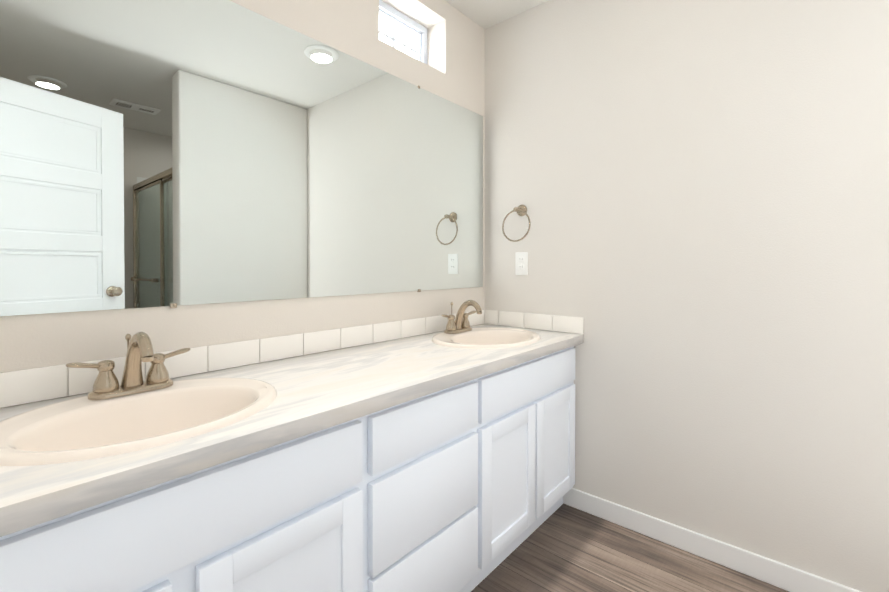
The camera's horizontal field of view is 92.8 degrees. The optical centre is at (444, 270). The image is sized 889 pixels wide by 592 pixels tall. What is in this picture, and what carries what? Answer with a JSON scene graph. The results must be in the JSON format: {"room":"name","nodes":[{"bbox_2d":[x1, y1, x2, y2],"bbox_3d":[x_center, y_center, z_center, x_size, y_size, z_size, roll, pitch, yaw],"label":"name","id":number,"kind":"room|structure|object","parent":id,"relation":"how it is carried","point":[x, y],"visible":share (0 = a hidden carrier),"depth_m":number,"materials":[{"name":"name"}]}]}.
{"room":"bathroom","nodes":[
{"label":"bathroom","id":0,"kind":"room"},
{"bbox_2d":[0,0,484,407],"bbox_3d":[-0.517,-0.121,1.572,0.170,2.438,2.320,0,1,41],"label":"wall","id":1,"kind":"structure","parent":0,"point":[452,70],"depth_m":1.51,"materials":[{"name":"paint"}]},
{"bbox_2d":[0,0,482,315],"bbox_3d":[-0.435,-0.361,1.526,0.009,0.922,1.951,0,1,41],"label":"mirror","id":2,"kind":"object","parent":1,"relation":"attached to","point":[170,153],"visible":1,"depth_m":1.24,"materials":[{"name":"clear mirror"}]},
{"bbox_2d":[379,0,426,63],"bbox_3d":[-0.238,-1.075,1.972,0.050,0.260,0.413,0,1,41],"label":"transom","id":3,"kind":"object","parent":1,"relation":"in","point":[402,32],"visible":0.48,"depth_m":2.01,"materials":[{"name":"white glass"}]},
{"bbox_2d":[445,0,548,28],"bbox_3d":[0.827,-1.310,0.394,3.890,0.060,2.440,0,1,41],"label":"ceiling","id":4,"kind":"structure","parent":0,"point":[485,14],"depth_m":2.09,"materials":[{"name":"paint"}]},
{"bbox_2d":[471,503,788,591],"bbox_3d":[0.827,1.138,0.417,3.890,0.060,2.440,0,1,41],"label":"floor","id":5,"kind":"structure","parent":0,"point":[563,547],"depth_m":1.57,"materials":[{"name":"wood"}]},
{"bbox_2d":[0,344,577,591],"bbox_3d":[-0.251,0.717,1.350,0.524,0.765,2.030,0,1,41],"label":"bathroom vanity","id":6,"kind":"object","parent":5,"relation":"on","point":[436,460],"depth_m":1.00,"materials":[{"name":"white paint"}]},
{"bbox_2d":[0,324,583,539],"bbox_3d":[-0.241,0.316,1.338,0.552,0.039,2.031,0,1,41],"label":"countertop","id":7,"kind":"structure","parent":6,"relation":"on","point":[356,382],"depth_m":0.92,"materials":[{"name":"white stone"}]},
{"bbox_2d":[64,332,191,399],"bbox_3d":[-0.714,0.214,0.985,0.177,0.149,0.243,0,1,41],"label":"faucet","id":8,"kind":"object","parent":7,"relation":"on","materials":[{"name":"gold metal"}]},
{"bbox_2d":[0,364,319,487],"bbox_3d":[-0.626,0.365,0.897,0.432,0.156,0.524,0,1,41],"label":"sink","id":9,"kind":"object","parent":7,"relation":"in","point":[40,439],"depth_m":0.92,"materials":[{"name":"beige ceramic"}]},
{"bbox_2d":[440,300,483,331],"bbox_3d":[0.096,0.205,1.917,0.177,0.149,0.243,0,1,41],"label":"faucet","id":10,"kind":"object","parent":7,"relation":"on","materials":[{"name":"gold metal"}]},
{"bbox_2d":[404,324,563,351],"bbox_3d":[0.182,0.357,1.828,0.432,0.156,0.524,0,1,41],"label":"sink","id":11,"kind":"object","parent":7,"relation":"in","point":[495,337],"depth_m":1.90,"materials":[{"name":"beige ceramic"}]},
{"bbox_2d":[484,0,888,591],"bbox_3d":[1.550,-0.118,1.222,3.750,2.438,0.140,0,1,41],"label":"wall","id":12,"kind":"structure","parent":0,"point":[699,189],"depth_m":1.59,"materials":[{"name":"white paint"}]},
{"bbox_2d":[0,310,583,407],"bbox_3d":[-0.241,0.257,1.340,0.553,0.076,2.033,0,1,41],"label":"backsplash","id":13,"kind":"structure","parent":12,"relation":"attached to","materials":[{"name":"white tile"}]},
{"bbox_2d":[502,205,530,241],"bbox_3d":[0.367,-0.237,2.106,0.161,0.191,0.073,0,1,41],"label":"towel ring","id":14,"kind":"object","parent":12,"relation":"attached to","point":[520,210],"visible":1,"depth_m":2.11,"materials":[{"name":"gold metal"}]},
{"bbox_2d":[515,252,527,274],"bbox_3d":[0.388,-0.035,2.133,0.071,0.115,0.007,0,1,41],"label":"duplex electrical outlet","id":15,"kind":"object","parent":12,"relation":"attached to","point":[521,263],"visible":1,"depth_m":2.13,"materials":[{"name":"white plastic"}]},
{"bbox_2d":[563,488,860,591],"bbox_3d":[1.050,1.055,1.564,1.318,0.086,0.012,0,1,41],"label":"baseboard","id":16,"kind":"structure","parent":12,"relation":"attached to","point":[770,571],"depth_m":1.60,"materials":[{"name":"white wood"}]}
]}

